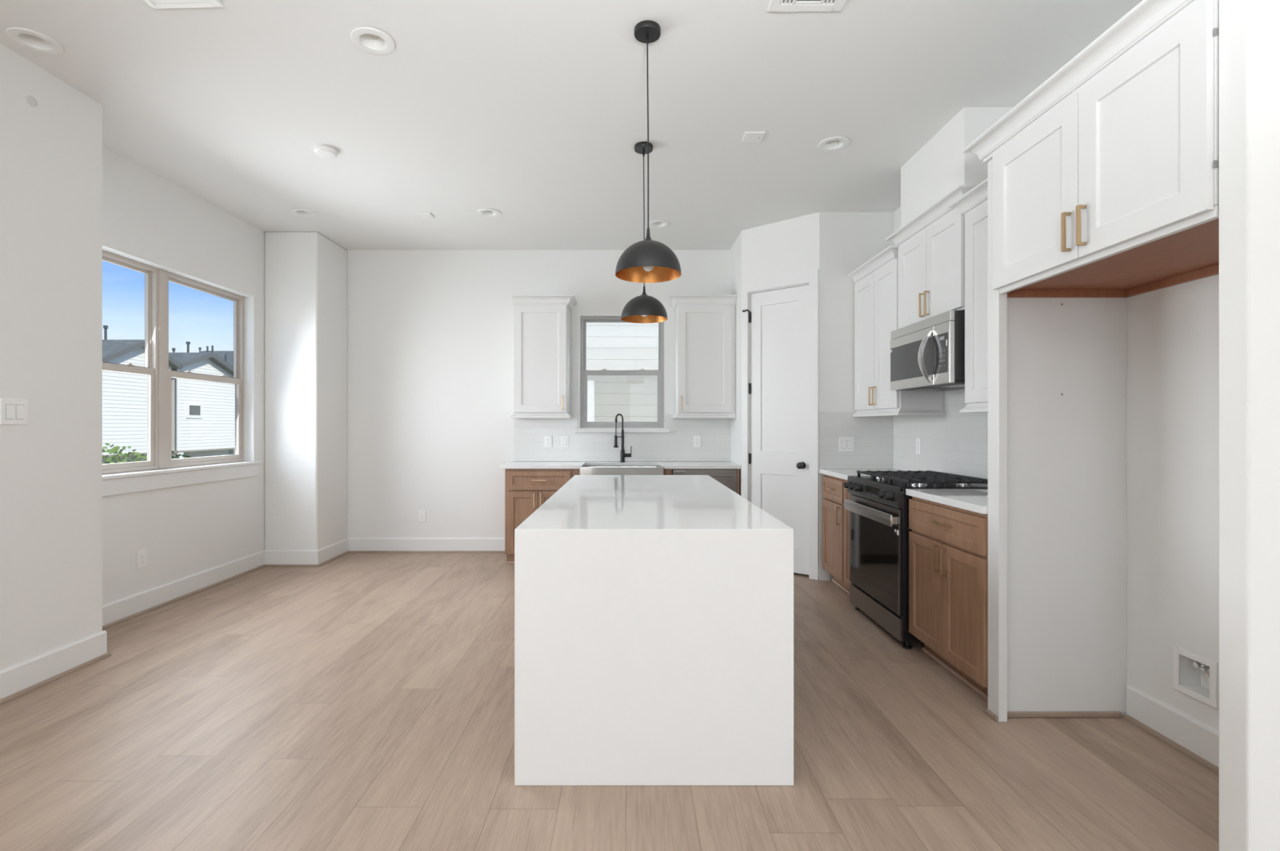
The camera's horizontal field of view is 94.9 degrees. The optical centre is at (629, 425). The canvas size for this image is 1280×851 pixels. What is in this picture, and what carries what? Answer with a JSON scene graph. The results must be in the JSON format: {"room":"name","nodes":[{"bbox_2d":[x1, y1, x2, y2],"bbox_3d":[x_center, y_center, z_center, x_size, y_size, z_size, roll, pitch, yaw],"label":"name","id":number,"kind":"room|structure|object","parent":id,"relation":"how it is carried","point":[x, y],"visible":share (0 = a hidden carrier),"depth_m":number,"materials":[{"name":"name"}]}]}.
{"room":"kitchen","nodes":[
{"label":"kitchen","id":0,"kind":"room"},
{"bbox_2d":[0,43,102,671],"bbox_3d":[-3.210,-0.245,-0.705,0.580,3.056,7.910,0,0,0],"label":"wall","id":1,"kind":"structure","parent":0,"point":[51,152],"depth_m":2.96,"materials":[{"name":"paint"}]},
{"bbox_2d":[0,398,27,424],"bbox_3d":[-2.914,-0.065,2.783,0.011,0.120,0.123,0,0,0],"label":"light switch","id":2,"kind":"object","parent":1,"relation":"attached to","point":[12,411],"visible":1,"depth_m":2.78,"materials":[{"name":"white plastic"}]},
{"bbox_2d":[26,95,37,107],"bbox_3d":[-2.917,-1.582,2.868,0.005,0.050,0.050,0,0,0],"label":"sensor cover","id":3,"kind":"object","parent":1,"relation":"attached to","point":[31,100],"visible":1,"depth_m":2.87,"materials":[{"name":"white plastic"}]},
{"bbox_2d":[0,631,106,699],"bbox_3d":[-3.108,1.209,-0.618,0.404,0.146,7.764,0,0,0],"label":"baseboard","id":4,"kind":"structure","parent":1,"relation":"attached to","point":[21,676],"depth_m":2.95,"materials":[{"name":"white wood"}]},
{"bbox_2d":[0,653,111,705],"bbox_3d":[-3.101,1.273,-0.611,0.418,0.018,7.778,0,0,0],"label":"trim","id":5,"kind":"structure","parent":1,"relation":"attached to","point":[37,686],"depth_m":2.95,"materials":[{"name":"brown wood"}]},
{"bbox_2d":[102,145,265,604],"bbox_3d":[-3.420,-0.245,4.595,0.160,3.056,2.690,0,0,0],"label":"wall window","id":6,"kind":"structure","parent":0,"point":[148,219],"depth_m":4.40,"materials":[{"name":"paint"}]},
{"bbox_2d":[137,549,146,569],"bbox_3d":[-3.336,0.914,4.015,0.008,0.120,0.076,0,0,0],"label":"power outlet","id":7,"kind":"object","parent":6,"relation":"attached to","point":[141,555],"visible":1,"depth_m":4.01,"materials":[{"name":"white plastic"}]},
{"bbox_2d":[140,554,144,564],"bbox_3d":[-3.333,0.914,4.015,0.002,0.068,0.034,0,0,0],"label":"receptacle","id":8,"kind":"object","parent":7,"relation":"attached to","point":[142,556],"depth_m":4.02,"materials":[{"name":"white plastic"}]},
{"bbox_2d":[102,249,260,497],"bbox_3d":[-3.401,-0.346,4.298,0.178,1.589,1.945,0,0,0],"label":"window","id":9,"kind":"structure","parent":6,"relation":"attached to","point":[159,471],"depth_m":4.30,"materials":[{"name":"beige plastic"}]},
{"bbox_2d":[102,537,505,626],"bbox_3d":[-2.758,1.209,5.012,1.341,0.146,3.467,0,0,39],"label":"baseboard","id":10,"kind":"structure","parent":6,"relation":"attached to","point":[115,611],"depth_m":5.34,"materials":[{"name":"white wood"}]},
{"bbox_2d":[102,551,505,630],"bbox_3d":[-2.747,1.273,5.002,1.331,0.018,3.448,0,0,39],"label":"trim","id":11,"kind":"structure","parent":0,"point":[166,603],"depth_m":5.33,"materials":[{"name":"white wood"}]},
{"bbox_2d":[264,231,346,550],"bbox_3d":[-3.098,-0.245,5.650,0.485,3.056,0.580,0,0,0],"label":"wall","id":12,"kind":"structure","parent":0,"point":[305,273],"depth_m":5.36,"materials":[{"name":"paint"}]},
{"bbox_2d":[346,250,730,537],"bbox_3d":[-0.575,-0.245,6.016,5.850,3.056,0.168,0,0,0],"label":"wall","id":13,"kind":"structure","parent":0,"point":[430,333],"depth_m":5.94,"materials":[{"name":"paint"}]},
{"bbox_2d":[418,510,426,522],"bbox_3d":[-2.100,0.916,5.936,0.076,0.120,0.008,0,0,0],"label":"power outlet","id":14,"kind":"object","parent":13,"relation":"attached to","point":[422,513],"visible":1,"depth_m":5.93,"materials":[{"name":"white plastic"}]},
{"bbox_2d":[420,512,423,519],"bbox_3d":[-2.100,0.916,5.933,0.034,0.068,0.002,0,0,0],"label":"receptacle","id":15,"kind":"object","parent":14,"relation":"attached to","point":[421,513],"depth_m":5.93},
{"bbox_2d":[510,294,577,418],"bbox_3d":[-0.839,-0.655,5.750,0.615,1.166,0.377,0,0,0],"label":"upper cabinet","id":16,"kind":"object","parent":13,"relation":"attached to","point":[541,322],"visible":1,"depth_m":5.62,"materials":[{"name":"white wood"}]},
{"bbox_2d":[544,435,551,448],"bbox_3d":[-0.826,0.164,5.928,0.076,0.120,0.008,0,0,0],"label":"power outlet","id":17,"kind":"object","parent":13,"relation":"attached to","point":[548,439],"visible":1,"depth_m":5.92,"materials":[{"name":"white plastic"}]},
{"bbox_2d":[546,438,549,445],"bbox_3d":[-0.826,0.164,5.925,0.034,0.068,0.002,0,0,0],"label":"receptacle","id":18,"kind":"object","parent":17,"relation":"attached to","point":[547,439],"depth_m":5.92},
{"bbox_2d":[560,435,568,448],"bbox_3d":[-0.656,0.164,5.926,0.076,0.120,0.011,0,0,0],"label":"light switch","id":19,"kind":"object","parent":13,"relation":"attached to","point":[564,439],"visible":1,"depth_m":5.92,"materials":[{"name":"white plastic"}]},
{"bbox_2d":[574,313,669,432],"bbox_3d":[-0.078,-0.529,5.985,0.954,1.204,0.170,0,0,0],"label":"window","id":20,"kind":"structure","parent":13,"relation":"in","point":[584,426],"depth_m":5.99,"materials":[{"name":"grey plastic"}]},
{"bbox_2d":[693,435,701,447],"bbox_3d":[0.678,0.161,5.928,0.076,0.120,0.008,0,0,0],"label":"power outlet","id":21,"kind":"object","parent":13,"relation":"attached to","point":[696,439],"visible":1,"depth_m":5.92,"materials":[{"name":"white plastic"}]},
{"bbox_2d":[695,438,698,444],"bbox_3d":[0.678,0.161,5.925,0.034,0.068,0.002,0,0,0],"label":"receptacle","id":22,"kind":"object","parent":21,"relation":"attached to","point":[696,439],"depth_m":5.92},
{"bbox_2d":[667,294,737,418],"bbox_3d":[0.698,-0.655,5.750,0.629,1.166,0.377,0,0,0],"label":"upper cabinet","id":23,"kind":"object","parent":13,"relation":"attached to","point":[705,324],"visible":1,"depth_m":5.62,"materials":[{"name":"white wood"}]},
{"bbox_2d":[0,0,1142,250],"bbox_3d":[0.580,-1.773,0.720,8.160,0.001,10.760,0,0,0],"label":"ceiling","id":24,"kind":"structure","parent":0,"point":[534,113],"depth_m":3.23,"materials":[{"name":"paint"}]},
{"bbox_2d":[5,26,63,54],"bbox_3d":[-2.738,-1.798,2.706,0.189,0.066,0.189,0,0,0],"label":"recessed light","id":25,"kind":"object","parent":24,"relation":"in","point":[33,40],"visible":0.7,"depth_m":2.72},
{"bbox_2d":[142,0,222,8],"bbox_3d":[-1.868,-1.766,2.328,0.304,0.013,0.306,0,0,2],"label":"access panel","id":26,"kind":"object","parent":24,"relation":"attached to","point":[154,4],"visible":1,"depth_m":2.46,"materials":[{"name":"white"}]},
{"bbox_2d":[289,208,315,217],"bbox_3d":[-2.719,-1.798,4.887,0.189,0.066,0.189,0,0,0],"label":"recessed light","id":27,"kind":"object","parent":24,"relation":"in","point":[300,212],"visible":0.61,"depth_m":4.91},
{"bbox_2d":[313,145,337,159],"bbox_3d":[-1.958,-1.756,3.780,0.136,0.034,0.136,0,0,0],"label":"smoke detector","id":28,"kind":"object","parent":24,"relation":"attached to","point":[322,151],"visible":1,"depth_m":3.75,"materials":[{"name":"white plastic"}]},
{"bbox_2d":[350,26,395,54],"bbox_3d":[-1.183,-1.798,2.705,0.189,0.066,0.189,0,0,0],"label":"recessed light","id":29,"kind":"object","parent":24,"relation":"in","point":[371,40],"visible":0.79,"depth_m":2.73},
{"bbox_2d":[417,213,434,218],"bbox_3d":[-1.720,-1.767,4.945,0.112,0.011,0.112,0,0,0],"label":"blank cover plate","id":30,"kind":"object","parent":24,"relation":"attached to","point":[423,215],"visible":1,"depth_m":4.94,"materials":[{"name":"white plastic"}]},
{"bbox_2d":[477,208,501,217],"bbox_3d":[-1.170,-1.798,4.887,0.189,0.066,0.189,0,0,0],"label":"recessed light","id":31,"kind":"object","parent":24,"relation":"in","point":[486,212],"visible":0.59,"depth_m":4.91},
{"bbox_2d":[621,141,667,323],"bbox_3d":[0.090,-1.223,3.724,0.295,1.099,0.295,0,0,0],"label":"pendant lamp","id":32,"kind":"object","parent":24,"relation":"hanging from","point":[643,308],"visible":0.98,"depth_m":3.67,"materials":[{"name":"black metal"}]},
{"bbox_2d":[615,20,681,283],"bbox_3d":[0.082,-1.223,2.627,0.295,1.099,0.295,0,0,0],"label":"pendant lamp","id":33,"kind":"object","parent":24,"relation":"hanging from","point":[647,260],"visible":1,"depth_m":2.59,"materials":[{"name":"black metal"}]},
{"bbox_2d":[648,220,669,227],"bbox_3d":[0.253,-1.798,5.160,0.189,0.066,0.189,0,0,0],"label":"recessed light","id":34,"kind":"object","parent":24,"relation":"in","point":[655,224],"visible":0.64,"depth_m":5.19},
{"bbox_2d":[741,131,765,142],"bbox_3d":[0.755,-1.767,3.600,0.122,0.011,0.122,0,0,0],"label":"blank cover plate","id":35,"kind":"object","parent":24,"relation":"attached to","point":[748,136],"visible":1,"depth_m":3.58,"materials":[{"name":"white plastic"}]},
{"bbox_2d":[767,0,846,12],"bbox_3d":[0.742,-1.767,2.348,0.314,0.012,0.311,0,0,0],"label":"ceiling vent","id":36,"kind":"object","parent":24,"relation":"in","point":[775,6],"visible":1,"depth_m":2.47,"materials":[{"name":"white metal"}]},
{"bbox_2d":[817,136,848,151],"bbox_3d":[1.279,-1.798,3.695,0.189,0.066,0.189,0,0,0],"label":"recessed light","id":37,"kind":"object","parent":24,"relation":"in","point":[837,143],"visible":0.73,"depth_m":3.72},
{"bbox_2d":[0,553,1218,850],"bbox_3d":[0.550,1.343,0.700,8.300,0.120,10.800,0,0,0],"label":"floor","id":38,"kind":"structure","parent":0,"point":[350,702],"depth_m":2.33,"materials":[{"name":"brown wood"}]},
{"bbox_2d":[505,469,572,564],"bbox_3d":[-0.841,0.840,5.638,0.613,0.884,0.599,0,0,0],"label":"base cabinet","id":39,"kind":"object","parent":38,"relation":"on","point":[526,491],"visible":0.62,"depth_m":5.38,"materials":[{"name":"brown wood"}]},
{"bbox_2d":[499,462,741,469],"bbox_3d":[-0.090,0.380,5.650,2.204,0.033,0.580,0,0,0],"label":"countertop","id":40,"kind":"structure","parent":39,"relation":"on","point":[511,465],"depth_m":5.44,"materials":[{"name":"white stone"}]},
{"bbox_2d":[579,466,663,475],"bbox_3d":[-0.075,0.497,5.546,0.766,0.245,0.432,0,0,0],"label":"sink","id":41,"kind":"object","parent":40,"relation":"in","point":[586,470],"visible":0.29,"depth_m":5.33,"materials":[{"name":"metal"}]},
{"bbox_2d":[584,466,659,466],"bbox_3d":[-0.075,0.508,5.559,0.758,0.223,0.406,0,0,0],"label":"basin","id":42,"kind":"object","parent":41,"relation":"in","point":[584,466],"depth_m":5.74,"materials":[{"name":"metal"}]},
{"bbox_2d":[613,413,631,462],"bbox_3d":[-0.073,0.121,5.815,0.181,0.484,0.052,0,0,0],"label":"faucet","id":43,"kind":"object","parent":40,"relation":"on","point":[623,455],"visible":1,"depth_m":5.80,"materials":[{"name":"black metal"}]},
{"bbox_2d":[572,469,671,477],"bbox_3d":[-0.074,0.840,5.638,0.916,0.884,0.599,0,0,0],"label":"base cabinet","id":44,"kind":"object","parent":38,"relation":"on","point":[575,472],"visible":0.02,"depth_m":5.39,"materials":[{"name":"brown wood"}]},
{"bbox_2d":[514,475,793,786],"bbox_3d":[0.086,0.826,3.232,0.994,0.913,2.285,0,0,0],"label":"kitchen island","id":45,"kind":"object","parent":38,"relation":"on","point":[654,614],"visible":1,"depth_m":2.09,"materials":[{"name":"white stone"}]},
{"bbox_2d":[671,469,737,493],"bbox_3d":[0.683,0.840,5.628,0.589,0.882,0.584,0,0,0],"label":"dishwasher","id":46,"kind":"object","parent":38,"relation":"on","point":[727,477],"visible":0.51,"depth_m":5.37,"materials":[{"name":"metal"}]},
{"bbox_2d":[736,469,739,494],"bbox_3d":[0.991,0.840,5.657,0.019,0.884,0.563,0,0,0],"label":"end panel","id":47,"kind":"object","parent":38,"relation":"on","point":[738,470],"visible":0.14,"depth_m":5.38,"materials":[{"name":"brown wood"}]},
{"bbox_2d":[822,474,849,594],"bbox_3d":[1.872,0.840,4.613,0.632,0.884,0.474,0,0,0],"label":"base cabinet","id":48,"kind":"object","parent":38,"relation":"on","point":[832,486],"visible":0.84,"depth_m":4.62,"materials":[{"name":"brown wood"}]},
{"bbox_2d":[843,480,852,588],"bbox_3d":[1.887,0.840,4.257,0.602,0.884,0.234,0,0,0],"label":"base cabinet","id":49,"kind":"object","parent":38,"relation":"on","point":[846,581],"visible":0.18,"depth_m":4.31,"materials":[{"name":"brown wood"}]},
{"bbox_2d":[819,469,902,479],"bbox_3d":[1.881,0.379,4.508,0.616,0.035,0.744,0,0,0],"label":"countertop","id":50,"kind":"structure","parent":49,"relation":"on","point":[839,473],"depth_m":4.64,"materials":[{"name":"white stone"}]},
{"bbox_2d":[843,471,987,649],"bbox_3d":[1.829,0.799,3.745,0.691,0.968,0.780,0,0,0],"label":"gas range","id":51,"kind":"object","parent":38,"relation":"on","point":[877,504],"visible":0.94,"depth_m":3.60,"materials":[{"name":"black metal"}]},
{"bbox_2d":[851,475,987,491],"bbox_3d":[1.860,0.365,3.745,0.630,0.024,0.780,0,0,0],"label":"cooktop","id":52,"kind":"object","parent":51,"relation":"in","point":[873,482],"depth_m":3.48,"materials":[{"name":"black metal"}]},
{"bbox_2d":[908,496,987,700],"bbox_3d":[1.872,0.840,2.986,0.632,0.884,0.727,0,0,0],"label":"base cabinet","id":53,"kind":"object","parent":38,"relation":"on","point":[948,545],"visible":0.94,"depth_m":2.92,"materials":[{"name":"brown wood"}]},
{"bbox_2d":[906,488,987,514],"bbox_3d":[1.881,0.379,2.988,0.616,0.035,0.732,0,0,0],"label":"countertop","id":54,"kind":"structure","parent":53,"relation":"on","point":[975,500],"depth_m":3.02,"materials":[{"name":"white stone"}]},
{"bbox_2d":[961,0,1218,722],"bbox_3d":[1.855,0.010,2.144,0.668,2.544,1.096,0,0,0],"label":"refrigerator surround","id":55,"kind":"object","parent":38,"relation":"on","point":[1103,180],"visible":0.98,"depth_m":2.54,"materials":[{"name":"white wood"}]},
{"bbox_2d":[730,212,893,580],"bbox_3d":[1.478,-0.245,5.271,1.582,3.056,0.514,0,0,42],"label":"wall","id":56,"kind":"structure","parent":0,"point":[835,244],"depth_m":4.88,"materials":[{"name":"paint"}]},
{"bbox_2d":[741,269,818,580],"bbox_3d":[1.305,-0.009,5.122,0.710,2.584,0.144,0,0,39],"label":"door","id":57,"kind":"structure","parent":56,"relation":"in","point":[780,326],"depth_m":5.10,"materials":[{"name":"white wood"}]},
{"bbox_2d":[819,568,830,580],"bbox_3d":[1.614,1.233,4.873,0.082,0.100,0.014,0,0,0],"label":"baseboard","id":58,"kind":"structure","parent":56,"relation":"attached to","point":[824,575],"depth_m":4.87,"materials":[{"name":"white wood"}]},
{"bbox_2d":[819,412,893,469],"bbox_3d":[1.878,0.123,4.876,0.606,0.474,0.008,0,0,0],"label":"backsplash","id":59,"kind":"structure","parent":56,"relation":"attached to","point":[873,436],"depth_m":4.87,"materials":[{"name":"tile"}]},
{"bbox_2d":[839,437,853,451],"bbox_3d":[1.793,0.155,4.866,0.123,0.120,0.011,0,0,0],"label":"light switch","id":60,"kind":"object","parent":59,"relation":"attached to","point":[846,444],"visible":1,"depth_m":4.87,"materials":[{"name":"white plastic"}]},
{"bbox_2d":[900,106,1013,227],"bbox_3d":[2.026,-1.512,3.655,0.328,0.521,0.770,0,0,0],"label":"wall","id":61,"kind":"structure","parent":0,"point":[940,166],"depth_m":3.46,"materials":[{"name":"paint"}]},
{"bbox_2d":[893,207,1218,730],"bbox_3d":[2.266,-0.245,3.768,0.168,3.056,4.345,0,0,0],"label":"wall","id":62,"kind":"structure","parent":0,"point":[1172,332],"depth_m":2.40,"materials":[{"name":"paint"}]},
{"bbox_2d":[847,245,946,417],"bbox_3d":[1.997,-0.661,4.465,0.382,1.178,0.822,0,0,0],"label":"upper cabinet","id":63,"kind":"object","parent":62,"relation":"attached to","point":[876,281],"visible":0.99,"depth_m":4.38,"materials":[{"name":"white wood"}]},
{"bbox_2d":[915,438,920,454],"bbox_3d":[2.178,0.156,4.440,0.008,0.120,0.076,0,0,0],"label":"power outlet","id":64,"kind":"object","parent":62,"relation":"attached to","point":[917,440],"visible":1,"depth_m":4.43,"materials":[{"name":"white plastic"}]},
{"bbox_2d":[916,441,919,450],"bbox_3d":[2.175,0.156,4.440,0.002,0.068,0.034,0,0,0],"label":"receptacle","id":65,"kind":"object","parent":64,"relation":"attached to","point":[917,442],"depth_m":4.44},
{"bbox_2d":[890,310,964,391],"bbox_3d":[1.954,-0.442,3.681,0.452,0.414,0.758,0,0,0],"label":"microwave oven","id":66,"kind":"object","parent":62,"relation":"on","point":[928,354],"visible":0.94,"depth_m":3.51,"materials":[{"name":"metal"}]},
{"bbox_2d":[885,184,977,328],"bbox_3d":[1.997,-0.988,3.687,0.382,0.667,0.930,0,0,0],"label":"upper cabinet","id":67,"kind":"object","parent":62,"relation":"attached to","point":[931,245],"visible":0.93,"depth_m":3.61,"materials":[{"name":"white wood"}]},
{"bbox_2d":[947,178,987,413],"bbox_3d":[1.997,-0.661,2.982,0.382,1.178,0.716,0,0,0],"label":"upper cabinet","id":68,"kind":"object","parent":62,"relation":"attached to","point":[973,204],"visible":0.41,"depth_m":3.16,"materials":[{"name":"white wood"}]},
{"bbox_2d":[1123,714,1218,774],"bbox_3d":[2.169,1.273,2.085,0.014,0.018,0.980,0,0,0],"label":"trim","id":69,"kind":"structure","parent":62,"relation":"attached to","point":[1188,753],"depth_m":2.34,"materials":[{"name":"brown wood"}]},
{"bbox_2d":[1126,684,1218,767],"bbox_3d":[2.183,1.209,2.085,0.014,0.146,0.980,0,0,0],"label":"baseboard","id":70,"kind":"structure","parent":62,"relation":"attached to","point":[1202,740],"depth_m":2.35,"materials":[{"name":"white wood"}]},
{"bbox_2d":[1173,645,1217,708],"bbox_3d":[2.230,0.970,2.275,0.096,0.174,0.173,0,0,0],"label":"water supply box","id":71,"kind":"object","parent":62,"relation":"attached to","point":[1194,676],"visible":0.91,"depth_m":2.32,"materials":[{"name":"white plastic"}]},
{"bbox_2d":[1218,0,1279,850],"bbox_3d":[3.047,-0.245,1.555,2.905,3.056,0.080,0,0,0],"label":"wall","id":72,"kind":"structure","parent":0,"point":[1249,30],"depth_m":1.52,"materials":[{"name":"paint"}]},
{"label":"outside","id":73,"kind":"structure","parent":0,"visible":0},
{"bbox_3d":[-15.000,4.633,40.000,150.000,0.300,160.000,0,0,0],"label":"ground","id":74,"kind":"structure","parent":73,"visible":0},
{"bbox_2d":[102,443,146,464],"bbox_3d":[-9.062,2.392,10.173,2.582,4.188,2.666,0,0,0],"label":"tree","id":75,"kind":"object","parent":74,"relation":"on","point":[114,450],"visible":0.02,"depth_m":10.26,"materials":[{"name":"green plant"}]},
{"bbox_2d":[102,325,235,464],"bbox_3d":[-25.730,-0.211,27.478,12.540,9.388,18.956,0,0,0],"label":"house","id":76,"kind":"structure","parent":74,"relation":"on","point":[203,412],"depth_m":25.78,"materials":[{"name":"white"}]},
{"bbox_2d":[171,450,191,459],"bbox_3d":[-9.197,2.490,11.931,1.122,3.988,1.203,0,0,0],"label":"tree","id":77,"kind":"object","parent":74,"relation":"on","point":[176,456],"visible":0.02,"depth_m":11.89,"materials":[{"name":"green plant"}]},
{"bbox_2d":[200,345,233,366],"bbox_3d":[-23.050,-0.605,42.000,15.100,10.175,8.000,0,0,0],"label":"house","id":78,"kind":"structure","parent":74,"relation":"on","point":[227,356],"depth_m":41.25,"materials":[{"name":"grey"}]},
{"bbox_2d":[586,322,658,422],"bbox_3d":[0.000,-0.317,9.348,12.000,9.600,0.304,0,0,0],"label":"house","id":79,"kind":"structure","parent":74,"relation":"on","point":[610,346],"depth_m":9.20,"materials":[{"name":"beige"}]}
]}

